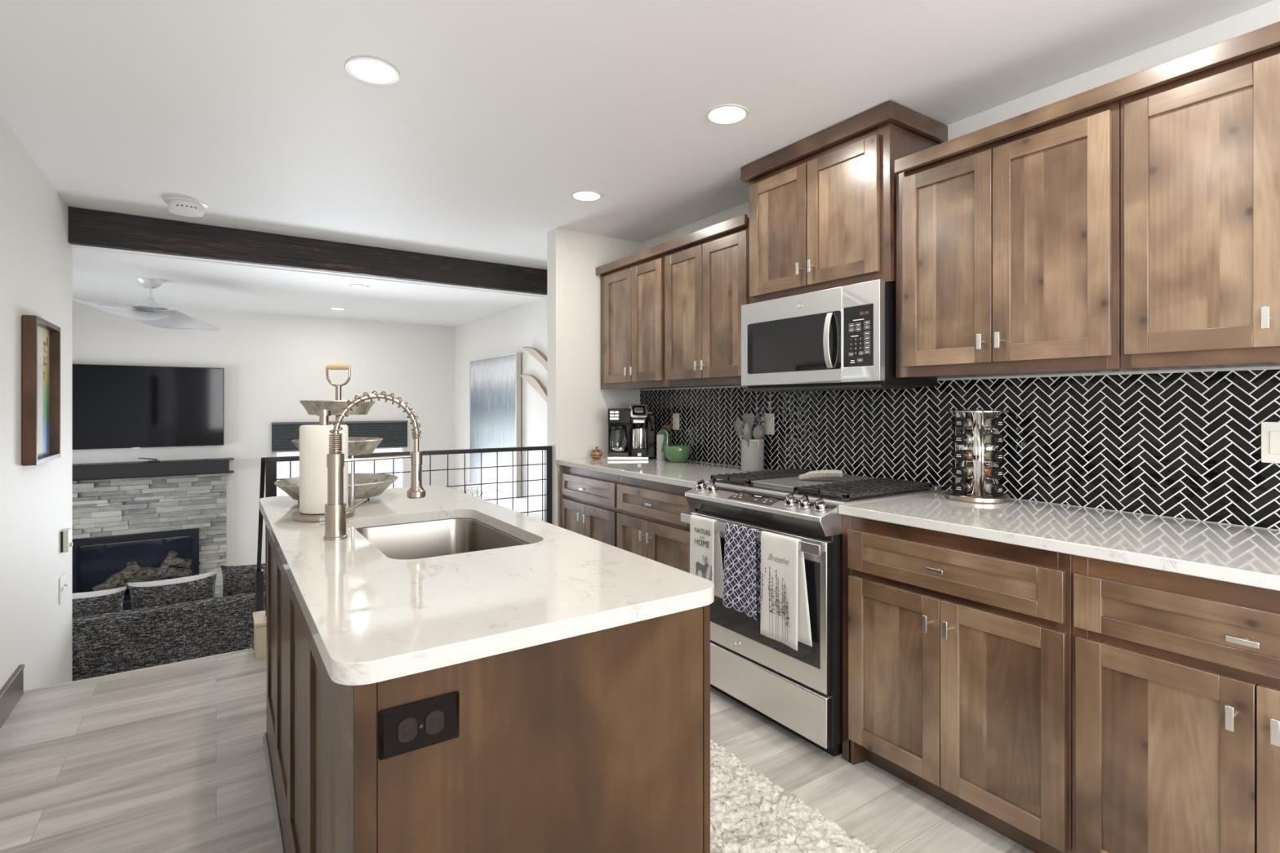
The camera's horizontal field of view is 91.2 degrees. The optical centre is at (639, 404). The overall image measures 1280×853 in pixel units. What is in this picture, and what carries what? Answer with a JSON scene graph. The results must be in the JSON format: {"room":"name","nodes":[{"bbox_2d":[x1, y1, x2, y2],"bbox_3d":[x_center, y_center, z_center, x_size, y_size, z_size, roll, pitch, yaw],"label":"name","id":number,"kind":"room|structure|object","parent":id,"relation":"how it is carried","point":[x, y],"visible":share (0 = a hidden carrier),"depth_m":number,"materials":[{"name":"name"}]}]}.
{"room":"kitchen","nodes":[
{"label":"kitchen","id":0,"kind":"room"},
{"bbox_2d":[0,115,72,690],"bbox_3d":[-1.398,0.475,0.658,0.140,3.510,7.456,0,0,-34],"label":"wall","id":1,"kind":"structure","parent":0,"point":[36,253],"depth_m":2.98,"materials":[{"name":"white paint"}]},
{"bbox_2d":[0,664,24,728],"bbox_3d":[-1.044,1.214,0.275,0.018,0.133,6.025,0,0,-34],"label":"baseboard","id":2,"kind":"structure","parent":1,"relation":"attached to","point":[11,692],"depth_m":2.61,"materials":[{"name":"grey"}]},
{"bbox_2d":[22,315,60,466],"bbox_3d":[-2.884,-0.065,3.028,0.046,0.674,0.533,0,0,-34],"label":"framed poster","id":3,"kind":"object","parent":1,"relation":"attached to","point":[41,339],"visible":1,"depth_m":3.03,"materials":[{"name":"brown wood"}]},
{"bbox_2d":[58,573,67,604],"bbox_3d":[-3.242,1.032,3.530,0.022,0.145,0.150,0,0,-34],"label":"light switch","id":4,"kind":"object","parent":1,"relation":"attached to","point":[63,584],"visible":1,"depth_m":3.51,"materials":[{"name":"white plastic"}]},
{"bbox_2d":[61,528,72,552],"bbox_3d":[-3.243,0.766,3.549,0.042,0.123,0.086,0,0,-34],"label":"thermostat","id":5,"kind":"object","parent":1,"relation":"attached to","point":[66,544],"visible":1,"depth_m":3.52,"materials":[{"name":"beige plastic"}]},
{"bbox_2d":[72,299,455,608],"bbox_3d":[-4.375,0.555,6.240,5.340,3.350,0.140,0,0,-34],"label":"wall","id":6,"kind":"structure","parent":0,"point":[271,363],"depth_m":6.51,"materials":[{"name":"white paint"}]},
{"bbox_2d":[72,364,223,449],"bbox_3d":[-4.724,0.021,5.876,1.374,0.773,0.070,0,0,-34],"label":"television","id":7,"kind":"object","parent":6,"relation":"attached to","point":[114,406],"visible":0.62,"depth_m":5.90,"materials":[{"name":"black"}]},
{"bbox_2d":[273,448,405,487],"bbox_3d":[-3.304,0.745,6.952,1.330,1.110,0.100,0,0,-34],"label":"window","id":8,"kind":"structure","parent":6,"relation":"in","point":[402,461],"depth_m":7.28,"materials":[{"name":"white"}]},
{"bbox_2d":[271,420,408,453],"bbox_3d":[-3.256,0.339,6.881,1.358,0.313,0.048,0,0,-34],"label":"window shade","id":9,"kind":"object","parent":6,"relation":"attached to","point":[393,433],"visible":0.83,"depth_m":6.97,"materials":[{"name":"grey fabric"}]},
{"bbox_2d":[70,244,546,326],"bbox_3d":[-3.665,-1.114,5.153,5.300,0.332,2.657,0,0,-34],"label":"ceiling","id":10,"kind":"structure","parent":0,"point":[100,274],"depth_m":5.22,"materials":[{"name":"white paint"}]},
{"bbox_2d":[72,276,220,330],"bbox_3d":[-3.699,-0.778,4.734,0.324,0.339,1.295,0,0,20],"label":"ceiling fan","id":11,"kind":"object","parent":10,"relation":"hanging from","point":[149,312],"visible":0.97,"depth_m":4.72,"materials":[{"name":"silver metal"}]},
{"bbox_2d":[349,284,369,288],"bbox_3d":[-2.240,-0.945,5.006,0.148,0.005,0.148,0,0,-34],"label":"recessed light","id":12,"kind":"object","parent":10,"relation":"in","point":[362,286],"visible":1,"depth_m":5.01,"materials":[{"name":"white"}]},
{"bbox_2d":[455,295,546,521],"bbox_3d":[-1.188,0.475,6.168,0.140,3.510,3.830,0,0,-34],"label":"wall","id":13,"kind":"structure","parent":0,"point":[511,330],"depth_m":6.02,"materials":[{"name":"white paint"}]},
{"bbox_2d":[469,351,520,498],"bbox_3d":[-1.512,0.194,6.460,0.050,1.379,1.315,0,0,-34],"label":"window","id":14,"kind":"structure","parent":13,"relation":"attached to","point":[495,381],"depth_m":6.34,"materials":[{"name":"glass"}]},
{"bbox_2d":[519,373,546,402],"bbox_3d":[-0.894,-0.119,5.561,0.050,0.329,0.760,0,0,-34],"label":"wall ornament","id":15,"kind":"object","parent":13,"relation":"attached to","point":[531,380],"visible":0.89,"depth_m":5.61,"materials":[{"name":"beige"}]},
{"bbox_2d":[522,346,546,369],"bbox_3d":[-0.892,-0.385,5.558,0.050,0.301,0.611,0,0,-34],"label":"wall ornament","id":16,"kind":"object","parent":13,"relation":"attached to","point":[535,353],"visible":0.82,"depth_m":5.58,"materials":[{"name":"beige"}]},
{"bbox_2d":[0,649,1034,852],"bbox_3d":[0.344,1.340,1.105,3.547,0.120,6.245,0,0,-34],"label":"floor","id":17,"kind":"structure","parent":0,"point":[170,758],"depth_m":2.18,"materials":[{"name":"wood"}]},
{"bbox_2d":[23,648,253,692],"bbox_3d":[-2.391,1.290,3.037,0.880,0.029,0.021,0,0,-34],"label":"trim","id":18,"kind":"structure","parent":17,"relation":"attached to","point":[251,649],"depth_m":3.01,"materials":[{"name":"grey wood"}]},
{"bbox_2d":[252,610,266,659],"bbox_3d":[-1.292,1.190,3.707,1.691,0.180,0.221,0,0,-34],"label":"curb","id":19,"kind":"object","parent":17,"relation":"on","point":[259,617],"visible":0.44,"depth_m":3.17,"materials":[{"name":"brown wood"}]},
{"bbox_2d":[255,445,551,615],"bbox_3d":[-1.405,0.977,3.900,1.660,1.406,0.475,0,0,-34],"label":"stair railing","id":20,"kind":"object","parent":19,"relation":"on","point":[268,464],"visible":0.38,"depth_m":3.62,"materials":[{"name":"black metal"}]},
{"bbox_2d":[262,525,710,852],"bbox_3d":[-0.653,0.837,1.823,0.664,0.886,1.848,0,0,-34],"label":"kitchen island","id":21,"kind":"object","parent":17,"relation":"on","point":[598,741],"visible":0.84,"depth_m":1.09,"materials":[{"name":"brown wood"}]},
{"bbox_2d":[377,691,459,760],"bbox_3d":[-0.324,0.473,0.925,0.116,0.070,0.009,0,0,-34],"label":"outlet","id":22,"kind":"object","parent":21,"relation":"attached to","point":[417,725],"visible":1,"depth_m":0.92,"materials":[{"name":"black plastic"}]},
{"bbox_2d":[397,717,417,742],"bbox_3d":[-0.338,0.473,0.912,0.027,0.034,0.003,0,0,-34],"label":"socket","id":23,"kind":"object","parent":22,"relation":"attached to","point":[406,726],"depth_m":0.91,"materials":[{"name":"black plastic"}]},
{"bbox_2d":[425,710,444,734],"bbox_3d":[-0.306,0.473,0.934,0.027,0.034,0.003,0,0,-34],"label":"socket","id":24,"kind":"object","parent":22,"relation":"attached to","point":[434,719],"depth_m":0.93,"materials":[{"name":"black plastic"}]},
{"bbox_2d":[258,485,714,685],"bbox_3d":[-0.656,0.376,1.841,0.705,0.032,1.905,0,0,-34],"label":"island countertop","id":25,"kind":"structure","parent":21,"relation":"on","point":[371,616],"depth_m":1.23,"materials":[{"name":"white stone"}]},
{"bbox_2d":[292,409,355,521],"bbox_3d":[-1.014,0.188,2.012,0.180,0.344,0.180,0,0,-34],"label":"paper towel holder","id":26,"kind":"object","parent":25,"relation":"on","point":[323,415],"visible":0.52,"depth_m":2.00,"materials":[{"name":"silver metal"}]},
{"bbox_2d":[299,424,347,514],"bbox_3d":[-1.014,0.202,2.012,0.140,0.274,0.140,0,0,-34],"label":"paper towel roll","id":27,"kind":"object","parent":26,"relation":"on","point":[314,440],"visible":0.67,"depth_m":1.95,"materials":[{"name":"white paper"}]},
{"bbox_2d":[274,364,398,503],"bbox_3d":[-1.146,0.103,2.382,0.424,0.513,0.424,0,0,-34],"label":"tiered tray","id":28,"kind":"object","parent":25,"relation":"on","point":[366,486],"visible":0.59,"depth_m":2.32,"materials":[{"name":"silver metal"}]},
{"bbox_2d":[274,473,398,500],"bbox_3d":[-1.146,0.313,2.382,0.424,0.062,0.424,0,0,-34],"label":"tray","id":29,"kind":"object","parent":28,"relation":"on","point":[366,486],"depth_m":2.34,"materials":[{"name":"grey metal"}]},
{"bbox_2d":[291,437,382,455],"bbox_3d":[-1.146,0.158,2.382,0.314,0.056,0.314,0,0,-34],"label":"tray","id":30,"kind":"object","parent":28,"relation":"on","point":[356,446],"depth_m":2.32,"materials":[{"name":"grey metal"}]},
{"bbox_2d":[299,400,375,414],"bbox_3d":[-1.146,0.010,2.382,0.262,0.054,0.262,0,0,-34],"label":"tray","id":31,"kind":"object","parent":28,"relation":"on","point":[311,406],"depth_m":2.28,"materials":[{"name":"grey metal"}]},
{"bbox_2d":[319,390,425,540],"bbox_3d":[-0.739,0.160,1.746,0.277,0.400,0.062,0,0,-34],"label":"kitchen faucet","id":32,"kind":"object","parent":25,"relation":"on","point":[334,520],"visible":1,"depth_m":1.69,"materials":[{"name":"silver metal"}]},
{"bbox_2d":[323,453,347,540],"bbox_3d":[-0.822,0.246,1.692,0.058,0.228,0.058,0,0,-34],"label":"faucet","id":33,"kind":"object","parent":32,"relation":"on","point":[335,510],"depth_m":1.67,"materials":[{"name":"silver metal"}]},
{"bbox_2d":[355,518,529,559],"bbox_3d":[-0.582,0.489,1.816,0.440,0.193,0.690,0,0,-34],"label":"sink","id":34,"kind":"object","parent":25,"relation":"in","point":[435,538],"visible":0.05,"depth_m":2.09,"materials":[{"name":"silver metal"}]},
{"bbox_2d":[560,465,619,546],"bbox_3d":[-0.075,0.837,3.993,0.697,0.886,0.728,0,0,-34],"label":"base cabinet","id":35,"kind":"object","parent":17,"relation":"on","point":[588,498],"visible":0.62,"depth_m":3.77,"materials":[{"name":"brown wood"}]},
{"bbox_2d":[617,475,697,573],"bbox_3d":[0.338,0.837,3.382,0.697,0.886,0.743,0,0,-34],"label":"base cabinet","id":36,"kind":"object","parent":17,"relation":"on","point":[650,526],"visible":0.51,"depth_m":3.21,"materials":[{"name":"brown wood"}]},
{"bbox_2d":[555,457,767,488],"bbox_3d":[0.142,0.376,3.697,0.673,0.032,1.487,0,0,-34],"label":"countertop","id":37,"kind":"structure","parent":36,"relation":"on","point":[687,473],"depth_m":3.52,"materials":[{"name":"white stone"}]},
{"bbox_2d":[590,446,602,458],"bbox_3d":[-0.290,0.319,4.179,0.081,0.081,0.081,0,0,-34],"label":"apple","id":38,"kind":"object","parent":37,"relation":"on","point":[596,453],"visible":1,"depth_m":4.15,"materials":[{"name":"brown wood"}]},
{"bbox_2d":[606,404,655,460],"bbox_3d":[-0.058,0.178,4.181,0.323,0.363,0.283,0,0,-4],"label":"coffee maker","id":39,"kind":"object","parent":37,"relation":"on","point":[631,431],"visible":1,"depth_m":4.10,"materials":[{"name":"black plastic"}]},
{"bbox_2d":[630,446,647,457],"bbox_3d":[-0.008,0.310,4.155,0.106,0.056,0.142,0,0,-4],"label":"drip tray","id":40,"kind":"object","parent":39,"relation":"on","point":[635,451],"depth_m":4.09,"materials":[{"name":"black plastic"}]},
{"bbox_2d":[631,427,648,448],"bbox_3d":[-0.002,0.217,4.147,0.108,0.130,0.108,0,0,-4],"label":"carafe","id":41,"kind":"object","parent":39,"relation":"on","point":[639,435],"depth_m":4.10,"materials":[{"name":"silver metal"}]},
{"bbox_2d":[656,434,666,460],"bbox_3d":[0.140,0.269,4.114,0.062,0.182,0.062,0,0,-34],"label":"canister","id":42,"kind":"object","parent":37,"relation":"on","point":[660,455],"visible":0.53,"depth_m":4.09,"materials":[{"name":"white ceramic"}]},
{"bbox_2d":[657,423,691,462],"bbox_3d":[0.228,0.239,3.932,0.195,0.242,0.176,0,0,-34],"label":"bowl","id":43,"kind":"object","parent":37,"relation":"on","point":[673,453],"visible":1,"depth_m":3.89,"materials":[{"name":"green ceramic"}]},
{"bbox_2d":[740,438,764,471],"bbox_3d":[0.616,0.273,3.437,0.132,0.174,0.132,0,0,-34],"label":"utensil crock","id":44,"kind":"object","parent":37,"relation":"on","point":[752,457],"visible":0.88,"depth_m":3.38,"materials":[{"name":"grey ceramic"}]},
{"bbox_2d":[735,417,742,440],"bbox_3d":[0.551,0.206,3.430,0.067,0.279,0.041,0,0,26],"label":"spoon","id":45,"kind":"object","parent":44,"relation":"in","point":[739,425],"visible":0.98,"depth_m":3.42,"materials":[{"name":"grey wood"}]},
{"bbox_2d":[742,422,752,447],"bbox_3d":[0.584,0.220,3.376,0.029,0.253,0.066,0,0,40],"label":"serving spoon","id":46,"kind":"object","parent":44,"relation":"in","point":[748,429],"visible":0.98,"depth_m":3.36,"materials":[{"name":"grey plastic"}]},
{"bbox_2d":[742,413,754,427],"bbox_3d":[0.594,0.196,3.429,0.073,0.299,0.024,0,0,34],"label":"spatula","id":47,"kind":"object","parent":44,"relation":"in","point":[749,418],"visible":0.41,"depth_m":3.42,"materials":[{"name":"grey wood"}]},
{"bbox_2d":[752,416,764,429],"bbox_3d":[0.650,0.205,3.448,0.074,0.281,0.019,0,0,22],"label":"black turner","id":48,"kind":"object","parent":44,"relation":"in","point":[757,420],"visible":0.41,"depth_m":3.45,"materials":[{"name":"black plastic"}]},
{"bbox_2d":[752,424,765,447],"bbox_3d":[0.642,0.227,3.371,0.057,0.239,0.069,0,0,22],"label":"spoon","id":49,"kind":"object","parent":44,"relation":"in","point":[758,433],"visible":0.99,"depth_m":3.35,"materials":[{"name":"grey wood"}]},
{"bbox_2d":[710,738,878,852],"bbox_3d":[0.414,1.262,1.547,0.692,0.035,2.814,0,0,-34],"label":"shag rug","id":50,"kind":"object","parent":17,"relation":"on","point":[750,813],"visible":0.23,"depth_m":1.91,"materials":[{"name":"fabric"}]},
{"bbox_2d":[680,467,942,756],"bbox_3d":[0.725,0.802,2.728,0.773,0.956,0.789,0,0,-34],"label":"gas range","id":51,"kind":"object","parent":17,"relation":"on","point":[800,691],"visible":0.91,"depth_m":2.41,"materials":[{"name":"grey metal"}]},
{"bbox_2d":[689,514,724,599],"bbox_3d":[0.290,0.659,2.700,0.041,0.345,0.196,0,0,-34],"label":"tea towel","id":52,"kind":"object","parent":51,"relation":"hanging from","point":[705,551],"visible":0.9,"depth_m":2.68,"materials":[{"name":"white fabric"}]},
{"bbox_2d":[695,561,708,578],"bbox_3d":[0.267,0.720,2.702,0.001,0.096,0.090,0,0,-34],"label":"print","id":53,"kind":"object","parent":52,"relation":"attached to","point":[701,567],"depth_m":2.70,"materials":[{"name":"grey"}]},
{"bbox_2d":[722,522,760,620],"bbox_3d":[0.421,0.660,2.506,0.043,0.348,0.224,0,0,-34],"label":"tea towel","id":54,"kind":"object","parent":51,"relation":"hanging from","point":[742,551],"visible":0.96,"depth_m":2.50,"materials":[{"name":"fabric"}]},
{"bbox_2d":[760,530,812,651],"bbox_3d":[0.540,0.686,2.330,0.041,0.400,0.220,0,0,-34],"label":"tea towel","id":55,"kind":"object","parent":51,"relation":"hanging from","point":[784,607],"visible":0.99,"depth_m":2.31,"materials":[{"name":"white fabric"}]},
{"bbox_2d":[760,566,790,642],"bbox_3d":[0.505,0.740,2.348,0.001,0.260,0.152,0,0,-34],"label":"print","id":56,"kind":"object","parent":55,"relation":"attached to","point":[769,585],"depth_m":2.33},
{"bbox_2d":[798,470,843,479],"bbox_3d":[0.777,0.303,2.699,0.184,0.041,0.097,0,0,18],"label":"spoon rest","id":57,"kind":"object","parent":51,"relation":"on","point":[819,473],"visible":1,"depth_m":2.68,"materials":[{"name":"ceramic"}]},
{"bbox_2d":[705,480,942,504],"bbox_3d":[0.782,0.355,2.766,0.634,0.030,0.779,0,0,-34],"label":"cooktop","id":58,"kind":"object","parent":51,"relation":"in","point":[833,492],"depth_m":2.53,"materials":[{"name":"silver metal"}]},
{"bbox_2d":[842,514,1075,852],"bbox_3d":[1.184,0.837,2.131,0.697,0.886,0.733,0,0,-34],"label":"base cabinet","id":59,"kind":"object","parent":17,"relation":"on","point":[957,649],"visible":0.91,"depth_m":1.89,"materials":[{"name":"brown wood"}]},
{"bbox_2d":[1071,555,1279,852],"bbox_3d":[1.588,0.837,1.534,0.697,0.886,0.705,0,0,-34],"label":"base cabinet","id":60,"kind":"object","parent":17,"relation":"on","point":[1175,677],"visible":0.96,"depth_m":1.48,"materials":[{"name":"brown wood"}]},
{"bbox_2d":[838,490,1279,591],"bbox_3d":[1.402,0.376,1.834,0.673,0.032,1.468,0,0,-34],"label":"countertop","id":61,"kind":"structure","parent":60,"relation":"on","point":[1232,553],"depth_m":1.77,"materials":[{"name":"white stone"}]},
{"bbox_2d":[944,409,1010,503],"bbox_3d":[1.285,0.189,2.392,0.220,0.342,0.220,0,0,-34],"label":"spice carousel","id":62,"kind":"object","parent":61,"relation":"on","point":[978,430],"visible":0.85,"depth_m":2.34,"materials":[{"name":"silver metal"}]},
{"bbox_2d":[954,482,971,493],"bbox_3d":[1.229,0.313,2.367,0.071,0.043,0.043,0,0,-24],"label":"spice jar","id":63,"kind":"object","parent":62,"relation":"in","point":[959,487],"visible":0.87,"depth_m":2.35,"materials":[{"name":"brown"}]},
{"bbox_2d":[954,466,971,477],"bbox_3d":[1.229,0.252,2.367,0.071,0.043,0.043,0,0,-24],"label":"spice jar","id":64,"kind":"object","parent":62,"relation":"in","point":[959,471],"visible":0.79,"depth_m":2.35,"materials":[{"name":"brown"}]},
{"bbox_2d":[954,449,971,461],"bbox_3d":[1.229,0.190,2.367,0.071,0.043,0.043,0,0,-24],"label":"spice jar","id":65,"kind":"object","parent":62,"relation":"in","point":[959,455],"visible":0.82,"depth_m":2.35,"materials":[{"name":"brown"}]},
{"bbox_2d":[954,433,971,444],"bbox_3d":[1.229,0.129,2.367,0.071,0.043,0.043,0,0,-24],"label":"spice jar","id":66,"kind":"object","parent":62,"relation":"in","point":[959,438],"visible":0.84,"depth_m":2.35,"materials":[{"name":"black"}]},
{"bbox_2d":[954,417,971,428],"bbox_3d":[1.229,0.068,2.367,0.071,0.043,0.043,0,0,-24],"label":"spice jar","id":67,"kind":"object","parent":62,"relation":"in","point":[959,422],"visible":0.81,"depth_m":2.35,"materials":[{"name":"brown"}]},
{"bbox_2d":[985,483,1004,495],"bbox_3d":[1.310,0.313,2.336,0.043,0.043,0.071,0,0,-24],"label":"spice jar","id":68,"kind":"object","parent":62,"relation":"in","point":[991,488],"visible":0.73,"depth_m":2.31,"materials":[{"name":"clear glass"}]},
{"bbox_2d":[985,466,1004,479],"bbox_3d":[1.310,0.252,2.336,0.043,0.043,0.071,0,0,-24],"label":"spice jar","id":69,"kind":"object","parent":62,"relation":"in","point":[996,473],"visible":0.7,"depth_m":2.31,"materials":[{"name":"brown plastic"}]},
{"bbox_2d":[985,449,1004,462],"bbox_3d":[1.310,0.190,2.336,0.043,0.043,0.071,0,0,-24],"label":"spice jar","id":70,"kind":"object","parent":62,"relation":"in","point":[990,455],"visible":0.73,"depth_m":2.31,"materials":[{"name":"beige"}]},
{"bbox_2d":[985,433,1004,445],"bbox_3d":[1.310,0.129,2.336,0.043,0.043,0.071,0,0,-24],"label":"spice jar","id":71,"kind":"object","parent":62,"relation":"in","point":[990,439],"visible":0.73,"depth_m":2.31,"materials":[{"name":"beige"}]},
{"bbox_2d":[985,417,1004,429],"bbox_3d":[1.310,0.068,2.336,0.043,0.043,0.071,0,0,-24],"label":"spice jar","id":72,"kind":"object","parent":62,"relation":"in","point":[997,423],"visible":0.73,"depth_m":2.31,"materials":[{"name":"beige"}]},
{"bbox_2d":[546,227,640,527],"bbox_3d":[-0.253,0.475,4.410,0.814,3.510,0.130,0,0,-34],"label":"wall","id":73,"kind":"structure","parent":0,"point":[577,406],"depth_m":4.21,"materials":[{"name":"white paint"}]},
{"bbox_2d":[0,0,1273,270],"bbox_3d":[0.020,-1.227,1.583,3.547,0.120,7.400,0,0,-34],"label":"ceiling","id":74,"kind":"structure","parent":0,"point":[497,112],"depth_m":2.31,"materials":[{"name":"white paint"}]},
{"bbox_2d":[163,196,208,217],"bbox_3d":[-2.622,-1.135,3.623,0.210,0.063,0.210,0,0,-34],"label":"smoke detector","id":75,"kind":"object","parent":74,"relation":"attached to","point":[184,206],"visible":1,"depth_m":3.57,"materials":[{"name":"white plastic"}]},
{"bbox_2d":[67,206,546,295],"bbox_3d":[-2.081,-1.060,4.578,3.120,0.211,0.063,0,0,-34],"label":"ceiling beam","id":76,"kind":"structure","parent":74,"relation":"attached to","point":[86,227],"depth_m":4.31,"materials":[{"name":"brown wood"}]},
{"bbox_2d":[344,57,399,85],"bbox_3d":[-0.934,-1.163,2.191,0.178,0.005,0.178,0,0,-34],"label":"recessed light","id":77,"kind":"object","parent":74,"relation":"in","point":[361,68],"visible":1,"depth_m":2.19,"materials":[{"name":"white"}]},
{"bbox_2d":[570,190,602,201],"bbox_3d":[-0.298,-1.163,3.494,0.178,0.005,0.178,0,0,-34],"label":"recessed light","id":78,"kind":"object","parent":74,"relation":"in","point":[581,195],"visible":1,"depth_m":3.49,"materials":[{"name":"white plastic"}]},
{"bbox_2d":[704,103,749,125],"bbox_3d":[0.350,-1.163,2.517,0.178,0.005,0.178,0,0,-34],"label":"recessed light","id":79,"kind":"object","parent":74,"relation":"in","point":[736,113],"visible":1,"depth_m":2.51,"materials":[{"name":"white plastic"}]},
{"bbox_2d":[640,0,1279,530],"bbox_3d":[1.743,0.000,2.059,0.140,2.560,6.260,0,0,-34],"label":"wall","id":80,"kind":"structure","parent":0,"point":[1268,13],"depth_m":2.16,"materials":[{"name":"white paint"}]},
{"bbox_2d":[600,253,702,389],"bbox_3d":[0.052,-0.503,4.087,0.384,0.794,0.736,0,0,-34],"label":"upper cabinet","id":81,"kind":"object","parent":80,"relation":"attached to","point":[632,295],"visible":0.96,"depth_m":3.95,"materials":[{"name":"brown wood"}]},
{"bbox_2d":[595,213,749,275],"bbox_3d":[0.146,-0.914,3.716,0.100,0.052,1.462,0,0,-34],"label":"crown molding","id":82,"kind":"structure","parent":81,"relation":"attached to","point":[741,220],"depth_m":3.53,"materials":[{"name":"brown wood"}]},
{"bbox_2d":[663,223,750,386],"bbox_3d":[0.467,-0.503,3.473,0.384,0.794,0.744,0,0,-34],"label":"upper cabinet","id":83,"kind":"object","parent":80,"relation":"attached to","point":[706,282],"visible":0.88,"depth_m":3.35,"materials":[{"name":"brown wood"}]},
{"bbox_2d":[749,120,941,303],"bbox_3d":[0.882,-0.800,2.837,0.409,0.640,0.770,0,0,-34],"label":"upper cabinet","id":84,"kind":"object","parent":80,"relation":"attached to","point":[824,219],"visible":0.8,"depth_m":2.65,"materials":[{"name":"brown wood"}]},
{"bbox_2d":[741,279,937,391],"bbox_3d":[0.855,-0.274,2.820,0.438,0.416,0.765,0,0,-34],"label":"microwave","id":85,"kind":"object","parent":84,"relation":"attached to","point":[841,338],"visible":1,"depth_m":2.62,"materials":[{"name":"silver metal"}]},
{"bbox_2d":[741,100,947,183],"bbox_3d":[0.888,-1.128,2.839,0.397,0.068,0.822,0,0,-34],"label":"crown molding","id":86,"kind":"structure","parent":84,"relation":"attached to","point":[891,111],"depth_m":2.57,"materials":[{"name":"brown wood"}]},
{"bbox_2d":[640,368,1279,529],"bbox_3d":[1.046,0.188,2.957,0.008,0.584,3.728,0,0,-34],"label":"tile backsplash","id":87,"kind":"structure","parent":80,"relation":"attached to","point":[1185,445],"depth_m":2.26,"materials":[{"name":"black tile"}]},
{"bbox_2d":[672,413,679,430],"bbox_3d":[0.236,0.110,4.135,0.008,0.108,0.070,0,0,-34],"label":"wall plate","id":88,"kind":"object","parent":87,"relation":"attached to","point":[675,415],"visible":1,"depth_m":4.13,"materials":[{"name":"beige plastic"}]},
{"bbox_2d":[764,413,774,435],"bbox_3d":[0.709,0.105,3.437,0.007,0.115,0.070,0,0,-34],"label":"wall plate","id":89,"kind":"object","parent":87,"relation":"attached to","point":[769,418],"visible":0.95,"depth_m":3.43,"materials":[{"name":"beige plastic"}]},
{"bbox_2d":[766,417,771,430],"bbox_3d":[0.708,0.105,3.436,0.003,0.066,0.032,0,0,-34],"label":"receptacle","id":90,"kind":"object","parent":89,"relation":"attached to","point":[768,420],"depth_m":3.43,"materials":[{"name":"grey plastic"}]},
{"bbox_2d":[1261,422,1279,463],"bbox_3d":[1.834,0.108,1.771,0.008,0.118,0.115,0,0,-34],"label":"wall plate","id":91,"kind":"object","parent":87,"relation":"attached to","point":[1270,431],"visible":1,"depth_m":1.80,"materials":[{"name":"beige plastic"}]},
{"bbox_2d":[1269,431,1279,454],"bbox_3d":[1.820,0.108,1.789,0.004,0.066,0.032,0,0,-34],"label":"rocker switch","id":92,"kind":"object","parent":91,"relation":"attached to","point":[1274,436],"depth_m":1.79,"materials":[{"name":"beige plastic"}]},
{"bbox_2d":[895,98,1155,378],"bbox_3d":[1.317,-0.503,2.216,0.384,0.794,0.729,0,0,-34],"label":"upper cabinet","id":93,"kind":"object","parent":80,"relation":"attached to","point":[1008,249],"visible":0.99,"depth_m":2.07,"materials":[{"name":"brown wood"}]},
{"bbox_2d":[894,21,1279,173],"bbox_3d":[1.420,-0.913,1.831,0.100,0.050,1.444,0,0,-34],"label":"crown molding","id":94,"kind":"structure","parent":93,"relation":"attached to","point":[1267,37],"depth_m":1.83,"materials":[{"name":"brown wood"}]},
{"bbox_2d":[1120,44,1279,370],"bbox_3d":[1.719,-0.503,1.621,0.384,0.794,0.703,0,0,-34],"label":"upper cabinet","id":95,"kind":"object","parent":80,"relation":"attached to","point":[1200,151],"visible":0.95,"depth_m":1.67,"materials":[{"name":"brown wood"}]},
{"bbox_3d":[-3.347,2.280,4.684,5.300,0.100,3.790,0,0,-34],"label":"floor","id":96,"kind":"structure","parent":0,"visible":0},
{"bbox_2d":[72,473,226,610],"bbox_3d":[-4.821,1.452,6.038,1.394,1.554,0.495,0,0,-34],"label":"fireplace","id":97,"kind":"object","parent":96,"relation":"on","point":[122,506],"visible":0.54,"depth_m":6.02,"materials":[{"name":"stone"}]},
{"bbox_2d":[72,457,234,480],"bbox_3d":[-4.677,0.598,5.818,1.528,0.141,0.218,0,0,-34],"label":"mantel shelf","id":98,"kind":"object","parent":97,"relation":"on","point":[114,470],"visible":0.71,"depth_m":5.81,"materials":[{"name":"black wood"}]},
{"bbox_2d":[72,590,265,681],"bbox_3d":[-3.686,1.805,4.479,2.410,0.850,0.930,0,0,-34],"label":"sofa","id":99,"kind":"object","parent":96,"relation":"on","point":[104,644],"visible":0.21,"depth_m":4.23,"materials":[{"name":"fabric"}]},
{"bbox_2d":[72,586,126,617],"bbox_3d":[-3.762,1.440,4.180,0.537,0.455,0.218,0,0,-34],"label":"throw pillow","id":100,"kind":"object","parent":99,"relation":"on","point":[95,602],"visible":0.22,"depth_m":4.18,"materials":[{"name":"fabric"}]},
{"bbox_2d":[127,569,217,609],"bbox_3d":[-3.322,1.425,4.477,0.522,0.438,0.215,0,0,-34],"label":"throw pillow","id":101,"kind":"object","parent":99,"relation":"on","point":[202,586],"visible":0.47,"depth_m":4.40,"materials":[{"name":"fabric"}]},
{"bbox_2d":[220,563,265,596],"bbox_3d":[-2.888,1.395,4.771,0.522,0.438,0.216,0,0,-34],"label":"throw pillow","id":102,"kind":"object","parent":99,"relation":"on","point":[237,580],"visible":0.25,"depth_m":4.63,"materials":[{"name":"fabric"}]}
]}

